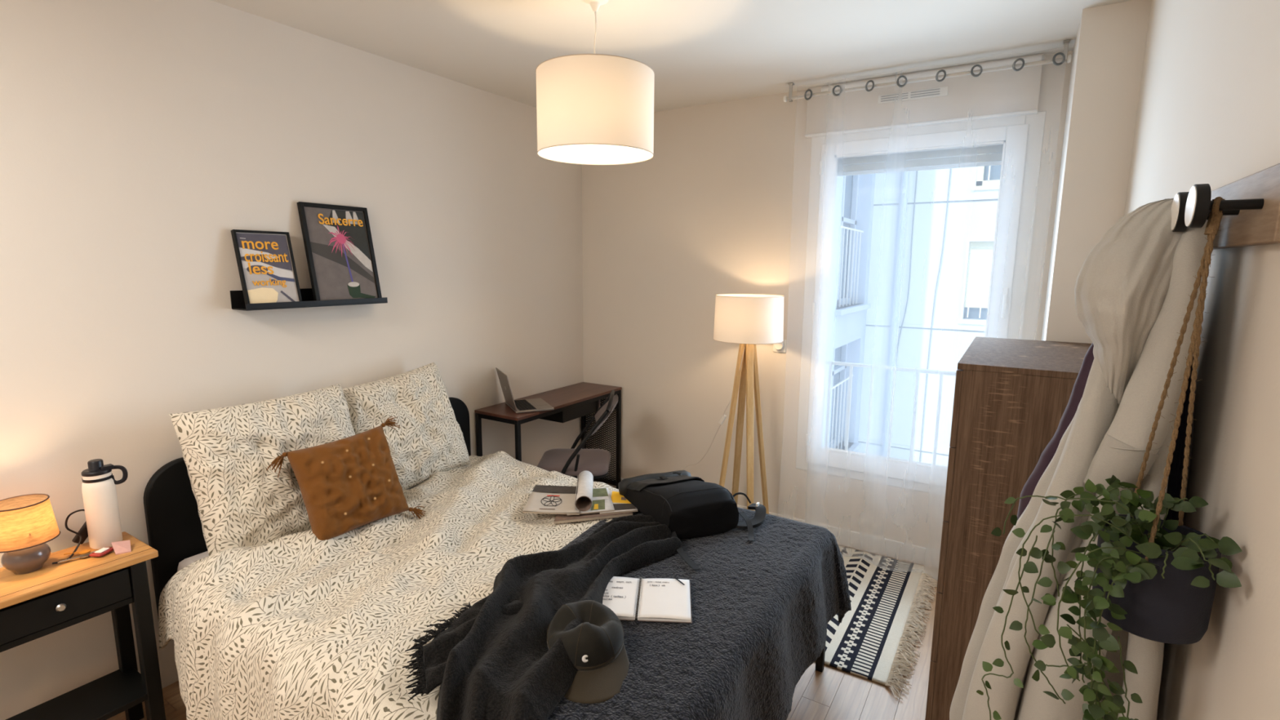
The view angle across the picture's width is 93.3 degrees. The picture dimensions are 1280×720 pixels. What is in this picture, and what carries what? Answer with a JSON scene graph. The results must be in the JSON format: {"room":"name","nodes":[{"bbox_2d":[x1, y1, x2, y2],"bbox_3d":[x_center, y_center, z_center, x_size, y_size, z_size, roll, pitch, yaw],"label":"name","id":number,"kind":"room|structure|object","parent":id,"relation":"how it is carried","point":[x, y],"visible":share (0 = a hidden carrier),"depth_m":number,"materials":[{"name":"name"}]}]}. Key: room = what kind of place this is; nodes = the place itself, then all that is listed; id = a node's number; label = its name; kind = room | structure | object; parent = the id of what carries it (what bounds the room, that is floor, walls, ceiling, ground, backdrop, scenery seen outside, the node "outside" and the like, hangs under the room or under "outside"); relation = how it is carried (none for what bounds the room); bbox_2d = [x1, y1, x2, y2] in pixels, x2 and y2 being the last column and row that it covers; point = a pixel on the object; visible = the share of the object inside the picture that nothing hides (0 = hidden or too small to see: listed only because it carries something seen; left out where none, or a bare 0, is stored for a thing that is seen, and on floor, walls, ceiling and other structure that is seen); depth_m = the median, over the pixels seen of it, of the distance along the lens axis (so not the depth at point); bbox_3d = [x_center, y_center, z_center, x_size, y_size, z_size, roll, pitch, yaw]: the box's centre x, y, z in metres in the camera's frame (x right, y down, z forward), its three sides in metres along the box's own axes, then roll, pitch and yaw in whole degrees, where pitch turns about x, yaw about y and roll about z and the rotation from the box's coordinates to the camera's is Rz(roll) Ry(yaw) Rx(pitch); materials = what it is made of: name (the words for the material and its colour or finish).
{"room":"bedroom","nodes":[
{"label":"bedroom","id":0,"kind":"room"},
{"bbox_2d":[0,0,583,719],"bbox_3d":[-1.593,-0.071,2.416,0.100,2.500,4.350,6,10,32],"label":"wall","id":1,"kind":"structure","parent":0,"point":[135,135],"depth_m":2.24,"materials":[{"name":"paint"}]},
{"bbox_2d":[230,288,387,311],"bbox_3d":[-1.367,-0.264,2.548,0.112,0.072,0.604,6,10,32],"label":"ledge","id":2,"kind":"object","parent":1,"relation":"attached to","point":[237,302],"visible":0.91,"depth_m":2.45,"materials":[{"name":"black metal"}]},
{"bbox_2d":[231,229,302,303],"bbox_3d":[-1.466,-0.357,2.384,0.081,0.300,0.209,6,10,32],"label":"framed poster","id":3,"kind":"object","parent":2,"relation":"on","point":[268,273],"visible":0.99,"depth_m":2.38,"materials":[{"name":"multicoloured paper"}]},
{"bbox_2d":[297,201,382,300],"bbox_3d":[-1.300,-0.459,2.635,0.095,0.426,0.307,6,10,32],"label":"framed poster","id":4,"kind":"object","parent":2,"relation":"on","point":[338,242],"visible":1,"depth_m":2.62,"materials":[{"name":"multicoloured paper"}]},
{"bbox_2d":[106,544,938,719],"bbox_3d":[-0.364,1.332,1.852,2.920,0.080,4.350,6,10,32],"label":"floor","id":5,"kind":"structure","parent":0,"point":[833,693],"depth_m":2.23,"materials":[{"name":"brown wood"}]},
{"bbox_2d":[0,531,165,719],"bbox_3d":[-1.765,0.949,1.822,0.260,0.665,0.492,6,10,32],"label":"nightstand","id":6,"kind":"object","parent":5,"relation":"on","point":[51,598],"visible":0.89,"depth_m":1.85,"materials":[{"name":"brown wood"}]},
{"bbox_2d":[0,493,88,574],"bbox_3d":[-1.797,0.637,1.839,0.198,0.473,0.292,6,10,32],"label":"table lamp","id":7,"kind":"object","parent":6,"relation":"on","point":[28,522],"visible":0.79,"depth_m":1.74,"materials":[{"name":"fabric"}]},
{"bbox_2d":[71,520,88,544],"bbox_3d":[-1.774,0.549,1.930,0.018,0.071,0.063,6,10,32],"label":"switch","id":8,"kind":"object","parent":7,"relation":"attached to","point":[82,531],"depth_m":1.92,"materials":[{"name":"black plastic"}]},
{"bbox_2d":[5,667,147,719],"bbox_3d":[-1.768,1.092,1.846,0.226,0.020,0.414,6,10,32],"label":"shelf","id":9,"kind":"object","parent":6,"relation":"attached to","point":[103,698],"depth_m":1.91,"materials":[{"name":"black wood"}]},
{"bbox_2d":[57,540,131,563],"bbox_3d":[-1.685,0.592,1.872,0.177,0.028,0.067,-4,10,-26],"label":"bunch","id":10,"kind":"object","parent":6,"relation":"on","point":[119,547],"visible":1,"depth_m":1.88,"materials":[{"name":"paper"}]},
{"bbox_2d":[80,458,128,549],"bbox_3d":[-1.709,0.453,1.934,0.080,0.281,0.106,6,10,32],"label":"water bottle","id":11,"kind":"object","parent":6,"relation":"on","point":[99,491],"visible":0.98,"depth_m":1.90,"materials":[{"name":"plastic"}]},
{"bbox_2d":[143,397,825,672],"bbox_3d":[-0.501,0.792,2.265,2.038,0.858,1.479,6,10,32],"label":"bed","id":12,"kind":"object","parent":5,"relation":"on","point":[173,522],"visible":0.16,"depth_m":2.19,"materials":[{"name":"black wood"},{"name":"black metal"}]},
{"bbox_2d":[158,450,618,719],"bbox_3d":[-0.583,0.889,2.277,1.631,0.603,1.671,6,10,32],"label":"duvet","id":13,"kind":"object","parent":12,"relation":"on","point":[300,625],"visible":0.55,"depth_m":1.85,"materials":[{"name":"white fabric"}]},
{"bbox_2d":[168,383,355,556],"bbox_3d":[-1.356,0.410,2.295,0.346,0.540,0.600,6,10,32],"label":"pillow","id":14,"kind":"object","parent":13,"relation":"on","point":[228,452],"visible":0.62,"depth_m":2.12,"materials":[{"name":"white fabric"}]},
{"bbox_2d":[266,416,425,540],"bbox_3d":[-1.085,0.473,2.268,0.224,0.443,0.518,9,12,43],"label":"cushion","id":15,"kind":"object","parent":13,"relation":"on","point":[348,484],"visible":0.91,"depth_m":2.21,"materials":[{"name":"brown fabric"}]},
{"bbox_2d":[342,361,470,489],"bbox_3d":[-1.094,0.328,2.799,0.342,0.567,0.591,6,10,32],"label":"pillow","id":16,"kind":"object","parent":13,"relation":"on","point":[429,440],"visible":0.71,"depth_m":2.74,"materials":[{"name":"white fabric"}]},
{"bbox_2d":[554,511,632,524],"bbox_3d":[-0.192,0.597,2.443,0.317,0.012,0.240,-1,9,-10],"label":"magazine","id":17,"kind":"object","parent":13,"relation":"on","point":[559,518],"visible":0.41,"depth_m":2.34,"materials":[{"name":"beige paper"}]},
{"bbox_2d":[600,489,637,514],"bbox_3d":[-0.091,0.581,2.485,0.159,0.008,0.235,-1,9,-6],"label":"magazine","id":18,"kind":"object","parent":17,"relation":"on","point":[620,504],"visible":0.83,"depth_m":2.44,"materials":[{"name":"yellow paper"}]},
{"bbox_2d":[567,487,614,515],"bbox_3d":[-0.207,0.575,2.473,0.186,0.007,0.263,-1,9,-8],"label":"magazine","id":19,"kind":"object","parent":18,"relation":"on","point":[602,500],"visible":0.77,"depth_m":2.45,"materials":[{"name":"white paper"}]},
{"bbox_2d":[522,484,579,515],"bbox_3d":[-0.343,0.569,2.473,0.221,0.012,0.285,1,9,1],"label":"magazine","id":20,"kind":"object","parent":19,"relation":"on","point":[550,500],"visible":0.98,"depth_m":2.45,"materials":[{"name":"white paper"}]},
{"bbox_2d":[532,484,576,493],"bbox_3d":[-0.354,0.549,2.566,0.204,0.001,0.081,1,9,4],"label":"photo","id":21,"kind":"object","parent":20,"relation":"on","point":[538,489],"depth_m":2.56},
{"bbox_2d":[574,470,593,511],"bbox_3d":[-0.229,0.537,2.494,0.068,0.066,0.292,0,9,-4],"label":"magazine","id":22,"kind":"object","parent":19,"relation":"on","point":[584,494],"visible":1,"depth_m":2.44,"materials":[{"name":"white paper"}]},
{"bbox_2d":[591,499,604,510],"bbox_3d":[-0.169,0.579,2.434,0.055,0.001,0.134,0,9,-4],"label":"photo","id":23,"kind":"object","parent":19,"relation":"on","point":[597,504],"depth_m":2.42},
{"bbox_2d":[592,488,608,497],"bbox_3d":[-0.218,0.561,2.547,0.162,0.001,0.097,-1,9,-8],"label":"photo","id":24,"kind":"object","parent":19,"relation":"on","point":[597,492],"depth_m":2.55},
{"bbox_2d":[546,506,851,719],"bbox_3d":[0.047,0.853,1.920,0.894,0.551,1.640,6,10,32],"label":"bedspread","id":25,"kind":"object","parent":12,"relation":"on","point":[762,608],"depth_m":1.67,"materials":[{"name":"grey fabric"}]},
{"bbox_2d":[402,515,682,719],"bbox_3d":[-0.254,0.723,1.767,0.521,0.208,1.149,4,9,20],"label":"throw blanket","id":26,"kind":"object","parent":25,"relation":"on","point":[494,660],"visible":0.98,"depth_m":1.54,"materials":[{"name":"black fabric"}]},
{"bbox_2d":[602,576,692,622],"bbox_3d":[-0.004,0.701,1.786,0.310,0.016,0.219,1,9,3],"label":"notebook","id":27,"kind":"object","parent":25,"relation":"on","point":[660,599],"visible":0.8,"depth_m":1.77,"materials":[{"name":"paper"}]},
{"bbox_2d":[617,470,765,569],"bbox_3d":[0.248,0.536,2.338,0.461,0.171,0.693,-3,10,-23],"label":"backpack","id":28,"kind":"object","parent":25,"relation":"on","point":[691,507],"visible":0.98,"depth_m":2.23,"materials":[{"name":"black fabric"}]},
{"bbox_2d":[474,382,622,488],"bbox_3d":[-0.533,0.604,3.815,0.330,0.750,1.008,6,10,32],"label":"desk","id":29,"kind":"object","parent":5,"relation":"on","point":[572,402],"visible":0.61,"depth_m":3.79,"materials":[{"name":"brown wood"}]},
{"bbox_2d":[495,367,554,413],"bbox_3d":[-0.665,0.163,3.480,0.267,0.218,0.285,-4,10,-24],"label":"laptop","id":30,"kind":"object","parent":29,"relation":"on","point":[523,406],"visible":1,"depth_m":3.44,"materials":[{"name":"metal"}]},
{"bbox_2d":[515,399,536,410],"bbox_3d":[-0.678,0.259,3.490,0.098,0.001,0.261,-4,10,-24],"label":"keyboard","id":31,"kind":"object","parent":30,"relation":"on","point":[524,404],"depth_m":3.48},
{"bbox_2d":[537,390,617,481],"bbox_3d":[-0.364,0.614,3.466,0.538,0.851,0.441,0,9,0],"label":"folding chair","id":32,"kind":"object","parent":5,"relation":"on","point":[571,462],"visible":0.65,"depth_m":3.37,"materials":[{"name":"fabric"}]},
{"bbox_2d":[682,293,784,514],"bbox_3d":[0.527,0.318,3.557,0.379,1.409,0.754,-3,9,-19],"label":"floor lamp","id":33,"kind":"object","parent":5,"relation":"on","point":[747,320],"visible":0.88,"depth_m":3.29,"materials":[{"name":"white fabric"}]},
{"bbox_2d":[718,413,726,424],"bbox_3d":[0.487,0.350,3.562,0.046,0.064,0.018,6,10,32],"label":"switch","id":34,"kind":"object","parent":33,"relation":"attached to","point":[723,417],"depth_m":3.55,"materials":[{"name":"white plastic"}]},
{"bbox_2d":[824,545,938,700],"bbox_3d":[0.716,1.106,3.004,1.308,0.024,1.155,6,10,32],"label":"woven rug","id":35,"kind":"object","parent":5,"relation":"on","point":[883,591],"visible":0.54,"depth_m":2.70,"materials":[{"name":"white fabric"}]},
{"bbox_2d":[924,336,1091,719],"bbox_3d":[1.350,0.609,2.148,0.433,1.283,0.837,6,10,32],"label":"dresser","id":36,"kind":"object","parent":5,"relation":"on","point":[1011,396],"visible":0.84,"depth_m":1.83,"materials":[{"name":"brown wood"}]},
{"bbox_2d":[210,0,1132,111],"bbox_3d":[-0.280,-1.243,1.556,2.920,0.100,4.600,6,10,32],"label":"ceiling","id":37,"kind":"structure","parent":0,"point":[699,52],"depth_m":2.48,"materials":[{"name":"paint"}]},
{"bbox_2d":[535,0,654,164],"bbox_3d":[-0.161,-1.018,2.183,0.427,0.536,0.427,6,10,32],"label":"pendant lamp","id":38,"kind":"object","parent":37,"relation":"hanging from","point":[594,108],"visible":1,"depth_m":2.03,"materials":[{"name":"white fabric"}]},
{"bbox_2d":[783,39,1071,102],"bbox_3d":[1.272,-1.335,2.828,1.229,0.088,0.032,6,10,32],"label":"curtain rod","id":39,"kind":"object","parent":37,"relation":"attached to","point":[1068,58],"visible":1,"depth_m":2.76,"materials":[{"name":"white metal"}]},
{"bbox_2d":[804,52,1065,382],"bbox_3d":[1.280,-0.133,2.985,1.136,2.464,0.081,6,10,32],"label":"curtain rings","id":40,"kind":"object","parent":39,"relation":"hanging from","point":[1055,63],"visible":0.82,"depth_m":2.74,"materials":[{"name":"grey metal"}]},
{"bbox_2d":[582,50,1072,568],"bbox_3d":[0.885,-0.208,3.572,3.070,2.550,0.250,6,10,32],"label":"wall","id":41,"kind":"structure","parent":0,"point":[720,205],"depth_m":3.64,"materials":[{"name":"paint"}]},
{"bbox_2d":[595,475,940,568],"bbox_3d":[0.724,0.962,3.694,2.675,0.098,0.013,6,10,32],"label":"baseboard","id":42,"kind":"structure","parent":41,"relation":"attached to","point":[913,553],"depth_m":3.32,"materials":[{"name":"white wood"}]},
{"bbox_2d":[773,339,786,352],"bbox_3d":[0.800,-0.080,3.478,0.077,0.075,0.030,6,10,32],"label":"thermostat","id":43,"kind":"object","parent":41,"relation":"attached to","point":[779,347],"visible":0.69,"depth_m":3.47,"materials":[{"name":"white plastic"}]},
{"bbox_2d":[824,360,955,464],"bbox_3d":[1.464,0.331,3.377,1.050,0.583,0.030,6,10,32],"label":"guard rail","id":44,"kind":"object","parent":41,"relation":"attached to","point":[831,363],"visible":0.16,"depth_m":3.41,"materials":[{"name":"white metal"}]},
{"bbox_2d":[877,86,948,104],"bbox_3d":[1.324,-1.288,2.941,0.315,0.040,0.008,6,10,32],"label":"air vent","id":45,"kind":"object","parent":41,"relation":"attached to","point":[915,95],"depth_m":2.94,"materials":[{"name":"white plastic"}]},
{"bbox_2d":[795,111,1045,495],"bbox_3d":[1.377,-0.243,3.140,1.050,1.860,0.168,6,10,32],"label":"window","id":46,"kind":"structure","parent":41,"relation":"in","point":[1020,139],"depth_m":3.10,"materials":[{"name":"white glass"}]},
{"bbox_2d":[804,53,1043,137],"bbox_3d":[1.333,-1.272,2.953,1.045,0.249,0.042,6,10,32],"label":"trim","id":47,"kind":"structure","parent":41,"relation":"attached to","point":[1006,93],"depth_m":2.91,"materials":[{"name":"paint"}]},
{"bbox_2d":[1040,0,1151,343],"bbox_3d":[1.820,-0.068,2.554,0.195,2.500,0.500,6,10,32],"label":"wall","id":48,"kind":"structure","parent":0,"point":[1108,51],"depth_m":2.23,"materials":[{"name":"paint"}]},
{"bbox_2d":[1124,0,1279,719],"bbox_3d":[0.925,0.191,0.863,0.100,2.500,4.350,6,10,32],"label":"wall","id":49,"kind":"structure","parent":0,"point":[1208,110],"depth_m":0.99,"materials":[{"name":"paint"}]},
{"bbox_2d":[1170,163,1279,249],"bbox_3d":[0.972,-0.248,1.058,0.100,0.103,0.623,6,10,32],"label":"coat rack","id":50,"kind":"object","parent":49,"relation":"attached to","point":[1251,207],"visible":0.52,"depth_m":0.87,"materials":[{"name":"brown wood"}]},
{"bbox_2d":[1017,342,1093,519],"bbox_3d":[0.964,0.274,1.300,0.264,1.000,0.145,6,10,32],"label":"jacket","id":51,"kind":"object","parent":50,"relation":"hanging from","point":[1077,393],"visible":0.03,"depth_m":1.29,"materials":[{"name":"fabric"}]},
{"bbox_2d":[949,198,1211,719],"bbox_3d":[0.818,0.295,1.154,0.328,1.162,0.326,6,10,32],"label":"hoodie","id":52,"kind":"object","parent":50,"relation":"hanging from","point":[1133,289],"visible":0.75,"depth_m":1.04,"materials":[{"name":"beige fabric"}]},
{"bbox_2d":[1074,198,1182,405],"bbox_3d":[0.834,-0.098,1.049,0.175,0.352,0.152,-3,10,-22],"label":"hood","id":53,"kind":"object","parent":52,"relation":"attached to","point":[1128,290],"depth_m":0.99,"materials":[{"name":"beige fabric"}]},
{"bbox_2d":[976,196,1242,719],"bbox_3d":[0.723,0.284,0.946,0.296,1.050,0.214,6,10,32],"label":"hanging planter","id":54,"kind":"object","parent":50,"relation":"hanging from","point":[1153,578],"visible":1,"depth_m":0.90,"materials":[{"name":"plant"}]},
{"bbox_2d":[1165,356,1194,520],"bbox_3d":[0.999,0.347,1.175,0.066,1.195,0.140,6,10,32],"label":"scarf","id":55,"kind":"object","parent":50,"relation":"hanging from","point":[1174,486],"visible":0.06,"depth_m":1.10,"materials":[{"name":"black fabric"}]},
{"label":"outside","id":56,"kind":"structure","parent":0,"visible":0},
{"bbox_3d":[2.861,6.414,8.725,18.000,0.200,8.700,6,10,32],"label":"street","id":57,"kind":"object","parent":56,"visible":0},
{"bbox_2d":[822,144,1001,466],"bbox_3d":[3.943,0.421,5.998,4.370,12.500,3.000,6,10,32],"label":"apartment building","id":58,"kind":"structure","parent":57,"relation":"on","point":[916,234],"depth_m":7.61,"materials":[{"name":"concrete"}]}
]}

